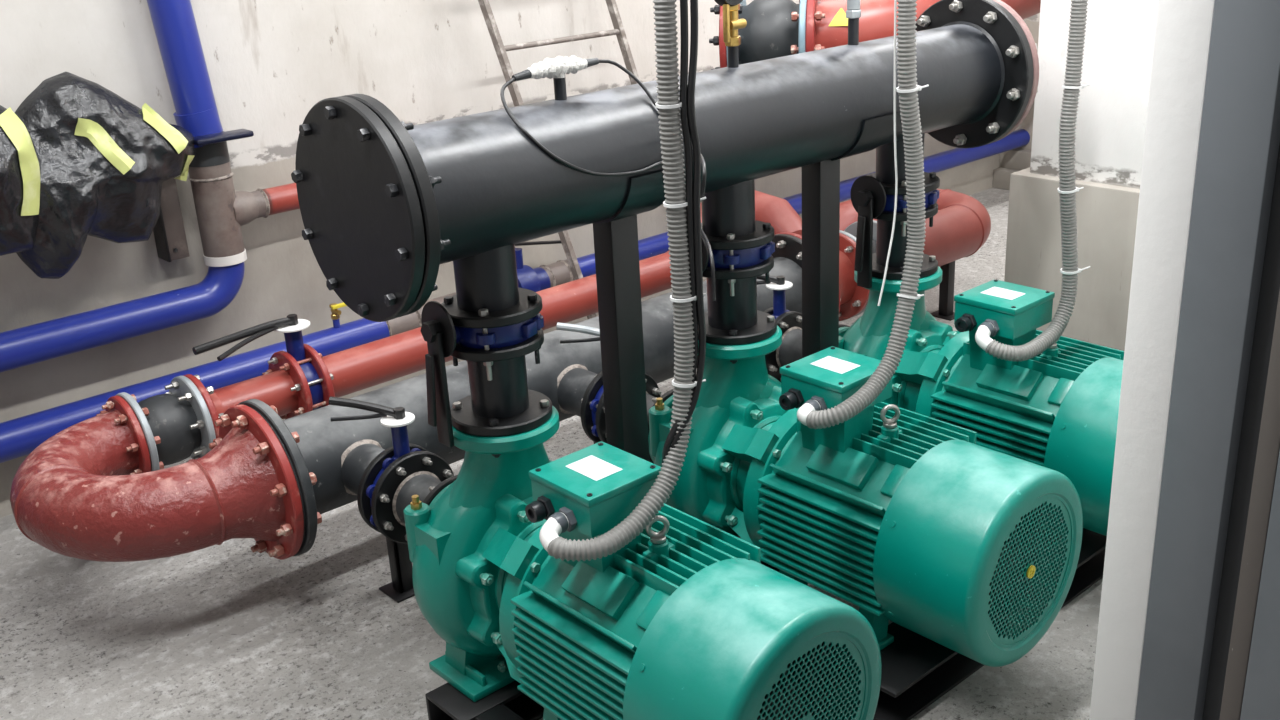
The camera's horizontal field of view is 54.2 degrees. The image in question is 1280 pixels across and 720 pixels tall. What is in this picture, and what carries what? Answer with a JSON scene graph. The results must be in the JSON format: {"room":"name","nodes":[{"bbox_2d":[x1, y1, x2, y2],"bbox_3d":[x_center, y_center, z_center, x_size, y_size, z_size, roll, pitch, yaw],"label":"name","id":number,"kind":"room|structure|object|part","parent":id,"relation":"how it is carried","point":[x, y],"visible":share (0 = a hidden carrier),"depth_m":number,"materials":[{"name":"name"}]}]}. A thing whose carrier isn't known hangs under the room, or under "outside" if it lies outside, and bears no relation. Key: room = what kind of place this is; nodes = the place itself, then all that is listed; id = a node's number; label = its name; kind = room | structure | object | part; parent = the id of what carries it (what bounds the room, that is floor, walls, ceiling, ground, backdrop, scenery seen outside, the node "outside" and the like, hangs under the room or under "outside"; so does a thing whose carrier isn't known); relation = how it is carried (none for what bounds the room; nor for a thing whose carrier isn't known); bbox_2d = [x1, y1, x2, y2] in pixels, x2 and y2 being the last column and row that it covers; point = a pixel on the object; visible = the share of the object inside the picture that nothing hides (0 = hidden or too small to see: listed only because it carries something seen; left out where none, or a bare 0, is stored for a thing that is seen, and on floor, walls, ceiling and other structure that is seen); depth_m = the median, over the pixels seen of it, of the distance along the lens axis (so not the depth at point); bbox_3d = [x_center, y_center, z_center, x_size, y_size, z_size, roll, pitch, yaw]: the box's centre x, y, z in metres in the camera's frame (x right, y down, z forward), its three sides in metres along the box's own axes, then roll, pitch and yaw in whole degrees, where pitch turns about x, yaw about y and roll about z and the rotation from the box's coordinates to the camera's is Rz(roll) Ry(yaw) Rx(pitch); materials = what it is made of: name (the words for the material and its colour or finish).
{"room":"pump room","nodes":[
{"label":"pump room","id":0,"kind":"room"},
{"bbox_2d":[0,0,999,517],"bbox_3d":[-0.899,-1.246,4.005,7.650,2.750,0.200,-20,27,-38],"label":"wall","id":1,"kind":"structure","parent":0,"point":[269,62],"depth_m":3.85,"materials":[{"name":"white paint"}]},
{"bbox_2d":[0,0,299,372],"bbox_3d":[-2.029,-0.943,2.734,3.950,2.300,0.205,-20,27,-38],"label":"pipe","id":2,"kind":"object","parent":1,"relation":"attached to","point":[221,210],"visible":0.94,"depth_m":3.54,"materials":[{"name":"blue metal"}]},
{"bbox_2d":[15,72,194,278],"bbox_3d":[-1.429,-0.499,3.318,0.554,0.528,0.236,-20,27,-38],"label":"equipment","id":3,"kind":"object","parent":2,"relation":"attached to","point":[106,159],"visible":0.87,"depth_m":3.23,"materials":[{"name":"black plastic"}]},
{"bbox_2d":[0,105,40,255],"bbox_3d":[-1.623,-0.433,3.046,0.269,0.390,0.276,-1,21,6],"label":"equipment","id":4,"kind":"object","parent":3,"relation":"attached to","point":[20,161],"visible":0.99,"depth_m":3.05,"materials":[{"name":"black plastic"}]},
{"bbox_3d":[-1.231,-0.647,3.589,0.170,0.018,0.205,-20,27,-38],"label":"bracket plate","id":5,"kind":"part","parent":2,"relation":"part of","materials":[{"name":"black"}]},
{"bbox_2d":[153,177,188,261],"bbox_3d":[-1.375,-0.453,3.616,0.067,0.325,0.084,-20,27,-38],"label":"wall bracket","id":6,"kind":"object","parent":1,"relation":"attached to","point":[169,231],"visible":0.59,"depth_m":3.62,"materials":[{"name":"metal"}]},
{"bbox_2d":[0,129,1029,462],"bbox_3d":[-0.728,-0.149,4.249,7.300,0.114,0.114,-20,27,-38],"label":"pipe","id":7,"kind":"object","parent":1,"relation":"attached to","point":[20,436],"visible":0.38,"depth_m":3.94,"materials":[{"name":"blue metal"}]},
{"bbox_2d":[329,302,346,327],"bbox_3d":[-0.967,-0.140,4.007,0.055,0.092,0.054,-20,27,-38],"label":"drain cock","id":8,"kind":"object","parent":7,"relation":"on","point":[335,315],"visible":0.86,"depth_m":4.00,"materials":[{"name":"blue paint"}]},
{"bbox_3d":[-0.955,-0.173,3.978,0.055,0.012,0.012,-20,27,-38],"label":"handle","id":9,"kind":"part","parent":8,"relation":"part of","materials":[{"name":"yellow metal"}]},
{"bbox_2d":[515,240,561,291],"bbox_3d":[-0.397,-0.317,4.507,0.299,0.250,0.156,-20,27,-38],"label":"valve","id":10,"kind":"object","parent":7,"relation":"attached to","point":[536,279],"visible":0.4,"depth_m":4.45,"materials":[{"name":"blue paint"}]},
{"bbox_3d":[-0.365,-0.420,4.489,0.217,0.048,0.020,-20,27,-38],"label":"lever","id":11,"kind":"part","parent":10,"relation":"part of","materials":[{"name":"black metal"}]},
{"bbox_2d":[0,188,1102,719],"bbox_3d":[0.917,0.706,2.677,7.650,0.120,5.420,-20,27,-38],"label":"floor","id":12,"kind":"structure","parent":0,"point":[227,630],"depth_m":2.90,"materials":[{"name":"concrete"}]},
{"bbox_2d":[379,537,414,602],"bbox_3d":[-0.587,0.443,3.035,0.100,0.262,0.090,-20,27,-38],"label":"stand","id":13,"kind":"object","parent":12,"relation":"on","point":[400,589],"visible":0.41,"depth_m":3.04,"materials":[{"name":"black metal"}]},
{"bbox_3d":[-0.581,0.562,3.081,0.090,0.006,0.090,-20,27,-38],"label":"foot plate","id":14,"kind":"part","parent":13,"relation":"part of","materials":[{"name":"black metal"}]},
{"bbox_3d":[-0.587,0.441,3.034,0.040,0.258,0.040,-20,27,-38],"label":"leg","id":15,"kind":"part","parent":13,"relation":"part of","materials":[{"name":"black metal"}]},
{"bbox_2d":[425,680,543,719],"bbox_3d":[-0.034,0.731,2.447,0.470,0.090,0.675,-20,27,-38],"label":"base frame","id":16,"kind":"object","parent":12,"relation":"on","point":[445,702],"visible":0.19,"depth_m":2.51,"materials":[{"name":"black metal"}]},
{"bbox_2d":[403,399,881,719],"bbox_3d":[-0.067,0.421,2.334,0.424,0.573,0.987,-20,27,-38],"label":"pump","id":17,"kind":"object","parent":16,"relation":"on","point":[686,620],"visible":0.95,"depth_m":2.15,"materials":[{"name":"green metal"}]},
{"bbox_2d":[371,451,457,542],"bbox_3d":[-0.442,0.336,2.764,0.216,0.216,0.228,-20,27,-38],"label":"pipe","id":18,"kind":"object","parent":17,"relation":"attached to","point":[425,481],"visible":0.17,"depth_m":2.78,"materials":[{"name":"black metal"}]},
{"bbox_3d":[-0.295,0.356,2.582,0.424,0.501,0.250,-20,27,-38],"label":"volute casing","id":19,"kind":"part","parent":17,"relation":"part of","materials":[{"name":"green metal"}]},
{"bbox_3d":[-0.201,0.420,2.517,0.358,0.360,0.067,-20,27,-38],"label":"casing","id":20,"kind":"part","parent":17,"relation":"part of","materials":[{"name":"green metal"}]},
{"bbox_2d":[450,328,552,436],"bbox_3d":[-0.276,0.031,2.426,0.200,0.170,0.200,-20,27,-38],"label":"pipe","id":21,"kind":"object","parent":17,"relation":"on","point":[507,398],"visible":0.72,"depth_m":2.38,"materials":[{"name":"black metal"}]},
{"bbox_2d":[420,293,543,446],"bbox_3d":[-0.301,0.009,2.386,0.235,0.284,0.171,-20,27,-38],"label":"valve","id":22,"kind":"object","parent":21,"relation":"attached to","point":[438,330],"visible":0.78,"depth_m":2.33,"materials":[{"name":"blue paint"}]},
{"bbox_3d":[-0.378,0.047,2.348,0.025,0.247,0.044,-20,27,-38],"label":"lever","id":23,"kind":"part","parent":22,"relation":"part of","materials":[{"name":"black metal"}]},
{"bbox_3d":[-0.373,-0.057,2.321,0.006,0.108,0.108,-20,27,-38],"label":"notch plate","id":24,"kind":"part","parent":22,"relation":"part of","materials":[{"name":"black metal"}]},
{"bbox_3d":[0.014,0.496,2.283,0.330,0.330,0.340,-20,27,-38],"label":"motor","id":25,"kind":"part","parent":17,"relation":"part of","materials":[{"name":"green metal"}]},
{"bbox_3d":[-0.077,0.197,2.182,0.169,0.015,0.166,-20,27,-38],"label":"lid","id":26,"kind":"part","parent":17,"relation":"part of","materials":[{"name":"green metal"}]},
{"bbox_2d":[752,636,864,719],"bbox_3d":[0.268,0.585,2.015,0.325,0.315,0.002,-20,27,-38],"label":"grille","id":27,"kind":"object","parent":17,"relation":"attached to","point":[766,670],"depth_m":1.99,"materials":[{"name":"green metal"}]},
{"bbox_2d":[478,0,639,318],"bbox_3d":[-0.195,-0.869,4.364,0.803,1.720,0.419,-20,27,-38],"label":"ladder","id":28,"kind":"object","parent":12,"relation":"on","point":[619,31],"visible":0.2,"depth_m":4.31,"materials":[{"name":"metal"}]},
{"bbox_3d":[0.003,-0.942,4.527,0.498,1.720,0.033,3,22,15],"label":"rail","id":29,"kind":"part","parent":28,"relation":"part of","materials":[{"name":"metal"}]},
{"bbox_2d":[593,215,649,461],"bbox_3d":[-0.028,0.157,2.703,0.160,0.978,0.140,-20,27,-38],"label":"support post","id":30,"kind":"object","parent":12,"relation":"on","point":[616,248],"visible":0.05,"depth_m":2.60,"materials":[{"name":"black metal"}]},
{"bbox_2d":[291,0,1037,327],"bbox_3d":[0.191,-0.476,2.699,1.865,0.441,0.386,-20,27,-38],"label":"header","id":31,"kind":"object","parent":30,"relation":"on","point":[385,201],"visible":0.88,"depth_m":2.34,"materials":[{"name":"black paint"}]},
{"bbox_3d":[-0.483,-0.254,2.135,0.024,0.386,0.386,-20,27,-38],"label":"blind plate","id":32,"kind":"part","parent":31,"relation":"part of","materials":[{"name":"black paint"}]},
{"bbox_2d":[512,55,598,81],"bbox_3d":[-0.157,-0.549,2.345,0.201,0.039,0.039,-20,27,-38],"label":"sensor","id":33,"kind":"object","parent":31,"relation":"on","point":[557,67],"visible":1,"depth_m":2.33,"materials":[{"name":"white"}]},
{"bbox_2d":[500,77,715,300],"bbox_3d":[-0.065,-0.321,2.255,0.347,0.361,0.374,-4,21,-4],"label":"cable","id":34,"kind":"object","parent":33,"relation":"hanging from","point":[511,80],"visible":0.66,"depth_m":2.24,"materials":[{"name":"black plastic"}]},
{"bbox_2d":[599,59,705,200],"bbox_3d":[0.064,-0.432,2.267,0.122,0.187,0.460,-11,22,-20],"label":"cable","id":35,"kind":"object","parent":31,"relation":"attached to","point":[621,67],"visible":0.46,"depth_m":2.42,"materials":[{"name":"black plastic"}]},
{"bbox_2d":[714,0,746,46],"bbox_3d":[0.188,-0.739,2.605,0.086,0.167,0.043,-20,27,-38],"label":"pressure gauge","id":36,"kind":"object","parent":31,"relation":"on","point":[731,23],"visible":1,"depth_m":2.60,"materials":[{"name":"gold metal"}]},
{"bbox_3d":[0.179,-0.697,2.593,0.008,0.077,0.014,-20,27,-38],"label":"cock lever","id":37,"kind":"part","parent":36,"relation":"part of","materials":[{"name":"gold metal"}]},
{"bbox_2d":[846,0,860,18],"bbox_3d":[0.486,-0.881,2.844,0.032,0.200,0.037,-20,27,-38],"label":"fitting","id":38,"kind":"object","parent":31,"relation":"attached to","point":[853,11],"visible":1,"depth_m":2.86,"materials":[{"name":"silver metal"}]},
{"bbox_2d":[992,0,1038,142],"bbox_3d":[0.908,-0.767,3.281,0.162,0.386,0.386,-20,27,-38],"label":"flange","id":39,"kind":"object","parent":31,"relation":"attached to","point":[1012,11],"visible":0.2,"depth_m":3.10,"materials":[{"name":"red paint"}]},
{"bbox_2d":[667,190,801,251],"bbox_3d":[0.343,-0.335,4.551,0.553,0.531,0.373,-4,21,-1],"label":"pipe","id":40,"kind":"object","parent":12,"relation":"on","point":[776,211],"visible":0.1,"depth_m":4.42,"materials":[{"name":"metal"}]},
{"bbox_2d":[304,252,671,406],"bbox_3d":[-0.410,-0.125,3.963,1.411,0.228,0.228,-20,27,-38],"label":"pipe","id":41,"kind":"object","parent":40,"relation":"attached to","point":[370,364],"visible":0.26,"depth_m":3.68,"materials":[{"name":"metal"}]},
{"bbox_2d":[802,159,839,357],"bbox_3d":[0.446,-0.018,3.093,0.160,0.978,0.140,-20,27,-38],"label":"support post","id":42,"kind":"object","parent":12,"relation":"on","point":[820,180],"visible":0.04,"depth_m":2.98,"materials":[{"name":"black metal"}]},
{"bbox_2d":[738,536,983,719],"bbox_3d":[0.449,0.553,2.845,0.470,0.090,0.675,-20,27,-38],"label":"base frame","id":43,"kind":"object","parent":12,"relation":"on","point":[917,670],"visible":0.04,"depth_m":2.57,"materials":[{"name":"black metal"}]},
{"bbox_2d":[648,315,1082,666],"bbox_3d":[0.417,0.243,2.732,0.424,0.573,0.988,-20,27,-38],"label":"pump","id":44,"kind":"object","parent":43,"relation":"on","point":[893,512],"visible":0.94,"depth_m":2.52,"materials":[{"name":"metal"}]},
{"bbox_2d":[595,373,673,463],"bbox_3d":[0.042,0.158,3.162,0.216,0.216,0.228,-20,27,-38],"label":"pipe","id":45,"kind":"object","parent":44,"relation":"attached to","point":[651,383],"visible":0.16,"depth_m":3.17,"materials":[{"name":"metal"}]},
{"bbox_3d":[0.188,0.178,2.980,0.424,0.501,0.250,-20,27,-38],"label":"volute casing","id":46,"kind":"part","parent":44,"relation":"part of","materials":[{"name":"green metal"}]},
{"bbox_2d":[698,255,776,344],"bbox_3d":[0.208,-0.147,2.824,0.200,0.170,0.200,-20,27,-38],"label":"pipe","id":47,"kind":"object","parent":44,"relation":"on","point":[739,312],"visible":0.62,"depth_m":2.78,"materials":[{"name":"black metal"}]},
{"bbox_2d":[701,222,774,295],"bbox_3d":[0.182,-0.170,2.784,0.235,0.284,0.171,-20,27,-38],"label":"valve","id":48,"kind":"object","parent":47,"relation":"attached to","point":[731,259],"visible":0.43,"depth_m":2.72,"materials":[{"name":"blue paint"}]},
{"bbox_3d":[0.110,-0.235,2.719,0.006,0.108,0.108,-20,27,-38],"label":"notch plate","id":49,"kind":"part","parent":48,"relation":"part of","materials":[{"name":"black metal"}]},
{"bbox_3d":[0.282,0.242,2.915,0.358,0.360,0.067,-20,27,-38],"label":"casing","id":50,"kind":"part","parent":44,"relation":"part of","materials":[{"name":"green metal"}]},
{"bbox_3d":[0.497,0.318,2.681,0.330,0.330,0.340,-20,27,-38],"label":"motor","id":51,"kind":"part","parent":44,"relation":"part of","materials":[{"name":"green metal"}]},
{"bbox_3d":[0.406,0.018,2.580,0.169,0.015,0.166,-20,27,-38],"label":"lid","id":52,"kind":"part","parent":44,"relation":"part of","materials":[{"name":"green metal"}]},
{"bbox_2d":[986,497,1070,644],"bbox_3d":[0.751,0.407,2.413,0.325,0.315,0.002,-20,27,-38],"label":"grille","id":53,"kind":"object","parent":44,"relation":"attached to","point":[1002,522],"depth_m":2.40,"materials":[{"name":"green metal"}]},
{"bbox_2d":[839,189,990,320],"bbox_3d":[0.998,-0.403,4.732,0.772,0.471,0.610,-20,27,-38],"label":"return bend","id":54,"kind":"object","parent":12,"relation":"on","point":[961,227],"visible":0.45,"depth_m":4.60,"materials":[{"name":"red paint"}]},
{"bbox_3d":[1.162,-0.172,4.757,0.080,0.005,0.100,-20,27,-38],"label":"foot plate","id":55,"kind":"part","parent":54,"relation":"part of","materials":[{"name":"black metal"}]},
{"bbox_3d":[1.157,-0.279,4.716,0.040,0.227,0.040,-20,27,-38],"label":"support leg","id":56,"kind":"part","parent":54,"relation":"part of","materials":[{"name":"black metal"}]},
{"bbox_2d":[1061,528,1106,607],"bbox_3d":[0.903,0.386,3.220,0.470,0.090,0.675,-20,27,-38],"label":"base frame","id":57,"kind":"object","parent":12,"relation":"on","point":[1090,566],"visible":0.02,"depth_m":2.96,"materials":[{"name":"black metal"}]},
{"bbox_2d":[839,255,1123,535],"bbox_3d":[0.871,0.075,3.107,0.424,0.573,0.987,-20,27,-38],"label":"pump","id":58,"kind":"object","parent":57,"relation":"on","point":[1057,409],"visible":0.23,"depth_m":2.93,"materials":[{"name":"metal"}]},
{"bbox_2d":[765,311,849,381],"bbox_3d":[0.496,-0.010,3.537,0.216,0.216,0.228,-20,27,-38],"label":"pipe","id":59,"kind":"object","parent":58,"relation":"attached to","point":[789,351],"visible":0.1,"depth_m":3.55,"materials":[{"name":"metal"}]},
{"bbox_3d":[0.642,0.011,3.355,0.424,0.501,0.250,-20,27,-38],"label":"volute casing","id":60,"kind":"part","parent":58,"relation":"part of","materials":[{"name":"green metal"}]},
{"bbox_2d":[872,203,937,279],"bbox_3d":[0.662,-0.315,3.199,0.200,0.170,0.200,-20,27,-38],"label":"pipe","id":61,"kind":"object","parent":58,"relation":"on","point":[885,220],"visible":0.41,"depth_m":3.15,"materials":[{"name":"black metal"}]},
{"bbox_2d":[850,172,938,288],"bbox_3d":[0.636,-0.337,3.159,0.235,0.284,0.171,-20,27,-38],"label":"valve","id":62,"kind":"object","parent":61,"relation":"attached to","point":[869,199],"visible":0.69,"depth_m":3.10,"materials":[{"name":"blue paint"}]},
{"bbox_3d":[0.560,-0.299,3.121,0.025,0.247,0.044,-20,27,-38],"label":"lever","id":63,"kind":"part","parent":62,"relation":"part of","materials":[{"name":"black metal"}]},
{"bbox_3d":[0.564,-0.403,3.094,0.006,0.108,0.108,-20,27,-38],"label":"notch plate","id":64,"kind":"part","parent":62,"relation":"part of","materials":[{"name":"black metal"}]},
{"bbox_3d":[0.737,0.075,3.290,0.358,0.360,0.067,-20,27,-38],"label":"casing","id":65,"kind":"part","parent":58,"relation":"part of","materials":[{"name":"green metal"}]},
{"bbox_3d":[0.951,0.150,3.056,0.330,0.330,0.340,-20,27,-38],"label":"motor","id":66,"kind":"part","parent":58,"relation":"part of","materials":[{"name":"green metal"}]},
{"bbox_3d":[0.860,-0.149,2.955,0.169,0.015,0.166,-20,27,-38],"label":"lid","id":67,"kind":"part","parent":58,"relation":"part of","materials":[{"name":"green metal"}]},
{"bbox_3d":[0.355,0.095,3.812,0.100,0.262,0.090,-20,27,-38],"label":"stand","id":68,"kind":"object","parent":12,"relation":"on","visible":0},
{"bbox_2d":[238,234,840,555],"bbox_3d":[-0.149,0.036,3.505,1.888,0.388,0.484,-20,27,-38],"label":"header","id":69,"kind":"object","parent":68,"relation":"on","point":[346,458],"visible":0.23,"depth_m":3.13,"materials":[{"name":"black paint"}]},
{"bbox_2d":[10,394,321,561],"bbox_3d":[-1.190,0.296,2.970,0.539,0.380,0.799,-20,27,-38],"label":"return bend","id":70,"kind":"object","parent":69,"relation":"attached to","point":[90,490],"visible":0.94,"depth_m":2.81,"materials":[{"name":"red paint"}]},
{"bbox_2d":[115,375,223,470],"bbox_3d":[-1.230,0.177,3.287,0.210,0.248,0.248,-20,27,-38],"label":"joint","id":71,"kind":"object","parent":70,"relation":"attached to","point":[181,418],"visible":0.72,"depth_m":3.22,"materials":[{"name":"rubber"}]},
{"bbox_2d":[183,351,312,437],"bbox_3d":[-1.075,0.120,3.414,0.284,0.244,0.244,-20,27,-38],"label":"pipe","id":72,"kind":"object","parent":71,"relation":"attached to","point":[273,388],"visible":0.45,"depth_m":3.41,"materials":[{"name":"metal"}]},
{"bbox_2d":[192,314,333,418],"bbox_3d":[-1.040,0.051,3.425,0.342,0.304,0.184,-20,27,-38],"label":"valve","id":73,"kind":"object","parent":72,"relation":"attached to","point":[292,327],"visible":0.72,"depth_m":3.43,"materials":[{"name":"blue paint"}]},
{"bbox_3d":[-0.961,-0.095,3.452,0.100,0.006,0.100,-20,27,-38],"label":"notch plate","id":74,"kind":"part","parent":73,"relation":"part of","materials":[{"name":"white plastic"}]},
{"bbox_2d":[329,396,452,540],"bbox_3d":[-0.565,0.236,2.851,0.220,0.333,0.191,-20,27,-38],"label":"valve","id":75,"kind":"object","parent":69,"relation":"attached to","point":[396,418],"visible":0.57,"depth_m":2.79,"materials":[{"name":"blue paint"}]},
{"bbox_3d":[-0.611,0.106,2.797,0.172,0.047,0.026,0,21,8],"label":"lever","id":76,"kind":"part","parent":75,"relation":"part of","materials":[{"name":"black metal"}]},
{"bbox_3d":[-0.541,0.133,2.793,0.076,0.006,0.076,-20,27,-38],"label":"notch plate","id":77,"kind":"part","parent":75,"relation":"part of","materials":[{"name":"white plastic"}]},
{"bbox_2d":[556,322,599,343],"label":"valve","id":78,"kind":"object","parent":69,"relation":"attached to","point":[560,326],"depth_m":3.19,"materials":[{"name":"blue paint"}]},
{"bbox_3d":[-0.128,-0.072,3.195,0.172,0.047,0.026,0,21,8],"label":"lever","id":79,"kind":"part","parent":78,"relation":"part of","materials":[{"name":"silver metal"}]},
{"bbox_2d":[589,385,603,436],"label":"valve","id":80,"kind":"object","parent":69,"relation":"attached to","point":[593,404],"depth_m":3.20,"materials":[{"name":"blue paint"}]},
{"bbox_2d":[652,388,661,394],"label":"valve","id":81,"kind":"object","parent":69,"relation":"attached to","point":[655,391],"depth_m":3.26,"materials":[{"name":"blue paint"}]},
{"bbox_2d":[757,274,801,380],"bbox_3d":[0.372,-0.110,3.624,0.220,0.333,0.191,-20,27,-38],"label":"valve","id":82,"kind":"object","parent":69,"relation":"attached to","point":[778,284],"visible":0.28,"depth_m":3.56,"materials":[{"name":"blue paint"}]},
{"bbox_3d":[0.327,-0.240,3.570,0.172,0.047,0.026,0,21,8],"label":"lever","id":83,"kind":"part","parent":82,"relation":"part of","materials":[{"name":"black metal"}]},
{"bbox_3d":[0.397,-0.213,3.566,0.076,0.006,0.076,-20,27,-38],"label":"notch plate","id":84,"kind":"part","parent":82,"relation":"part of","materials":[{"name":"white plastic"}]},
{"bbox_2d":[778,232,869,318],"bbox_3d":[0.581,-0.256,4.167,0.240,0.388,0.388,-20,27,-38],"label":"red reducer","id":85,"kind":"object","parent":69,"relation":"attached to","point":[849,292],"visible":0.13,"depth_m":4.15,"materials":[{"name":"paint"}]},
{"bbox_2d":[839,220,876,316],"bbox_3d":[0.737,-0.314,4.296,0.280,0.304,0.304,-20,27,-38],"label":"joint","id":86,"kind":"object","parent":85,"relation":"attached to","point":[850,231],"visible":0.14,"depth_m":4.24,"materials":[{"name":"metal"}]},
{"bbox_2d":[791,0,1040,53],"bbox_3d":[0.959,-1.090,3.745,1.392,0.450,0.372,-17,25,-32],"label":"pipe","id":87,"kind":"object","parent":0,"point":[826,20],"visible":0.36,"depth_m":3.40,"materials":[{"name":"metal"}]},
{"bbox_2d":[709,0,806,69],"bbox_3d":[0.349,-0.910,3.542,0.264,0.324,0.324,2,21,12],"label":"joint","id":88,"kind":"object","parent":87,"relation":"attached to","point":[770,32],"visible":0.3,"depth_m":3.44,"materials":[{"name":"black metal"}]},
{"bbox_2d":[719,6,726,67],"bbox_3d":[0.258,-0.912,3.562,0.020,0.320,0.320,2,21,12],"label":"flange","id":89,"kind":"object","parent":88,"relation":"attached to","point":[722,48],"visible":0.16,"depth_m":3.42,"materials":[{"name":"red paint"}]},
{"bbox_2d":[1014,13,1039,150],"bbox_3d":[3.677,-1.629,4.372,0.200,2.750,5.220,-20,27,-38],"label":"wall","id":90,"kind":"structure","parent":0,"point":[1032,22],"depth_m":6.40,"materials":[{"name":"white paint"}]},
{"bbox_2d":[993,149,1030,189],"bbox_3d":[2.425,-0.822,6.006,0.100,0.200,1.620,-20,27,-38],"label":"baseboard","id":91,"kind":"structure","parent":90,"relation":"attached to","point":[1011,161],"depth_m":6.51,"materials":[{"name":"beige paint"}]},
{"bbox_2d":[1030,0,1157,188],"bbox_3d":[1.594,-1.092,3.258,0.550,2.750,0.880,-20,27,-38],"label":"wall","id":92,"kind":"structure","parent":0,"point":[1111,115],"depth_m":3.40,"materials":[{"name":"white paint"}]},
{"bbox_2d":[1004,168,1139,350],"bbox_3d":[1.637,-0.162,3.617,0.615,0.755,0.952,-20,27,-38],"label":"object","id":93,"kind":"structure","parent":92,"relation":"attached to","point":[1106,215],"depth_m":3.54,"materials":[{"name":"beige paint"}]},
{"bbox_2d":[1089,0,1214,719],"bbox_3d":[2.230,-0.975,2.865,4.150,2.750,0.075,-20,27,-38],"label":"door frame","id":94,"kind":"structure","parent":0,"point":[1183,28],"depth_m":1.74,"materials":[{"name":"white paint"}]},
{"bbox_2d":[1135,0,1279,719],"bbox_3d":[0.883,-0.392,1.530,0.203,2.750,0.283,-20,27,-38],"label":"door","id":95,"kind":"structure","parent":94,"relation":"in","point":[1211,646],"depth_m":1.70,"materials":[{"name":"grey paint"}]},
{"bbox_3d":[0.737,-1.971,1.615,7.750,0.150,5.420,-20,27,-38],"label":"ceiling","id":96,"kind":"structure","parent":0,"visible":0},
{"bbox_2d":[539,0,705,560],"bbox_3d":[-0.062,-0.725,1.757,0.337,2.196,0.116,-13,23,-24],"label":"conduit","id":97,"kind":"object","parent":96,"relation":"hanging from","point":[668,104],"visible":0.98,"depth_m":2.06,"materials":[{"name":"white plastic"}]},
{"bbox_2d":[661,0,697,463],"bbox_3d":[0.024,-0.800,1.792,0.081,2.092,0.022,-12,23,-22],"label":"power cable","id":98,"kind":"object","parent":97,"relation":"attached to","point":[683,3],"visible":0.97,"depth_m":2.00,"materials":[{"name":"black plastic"}]},
{"bbox_2d":[670,0,705,450],"bbox_3d":[0.037,-0.801,1.793,0.087,2.092,0.024,-12,23,-22],"label":"power cable","id":99,"kind":"object","parent":97,"relation":"attached to","point":[693,3],"visible":0.98,"depth_m":2.02,"materials":[{"name":"black plastic"}]},
{"bbox_2d":[797,0,928,428],"bbox_3d":[0.391,-0.914,2.155,0.294,2.173,0.126,-20,27,-38],"label":"conduit","id":100,"kind":"object","parent":96,"relation":"hanging from","point":[908,88],"visible":1,"depth_m":2.44,"materials":[{"name":"white plastic"}]},
{"bbox_2d":[877,0,897,305],"bbox_3d":[0.450,-1.033,2.171,0.050,1.971,0.012,-20,27,-38],"label":"cord","id":101,"kind":"object","parent":96,"relation":"hanging from","point":[895,1],"visible":1,"depth_m":2.43,"materials":[{"name":"white plastic"}]},
{"bbox_2d":[975,0,1089,361],"bbox_3d":[0.865,-1.054,2.520,0.306,2.218,0.108,-10,22,-18],"label":"conduit","id":102,"kind":"object","parent":96,"relation":"hanging from","point":[1067,189],"visible":1,"depth_m":2.83,"materials":[{"name":"white plastic"}]}
]}

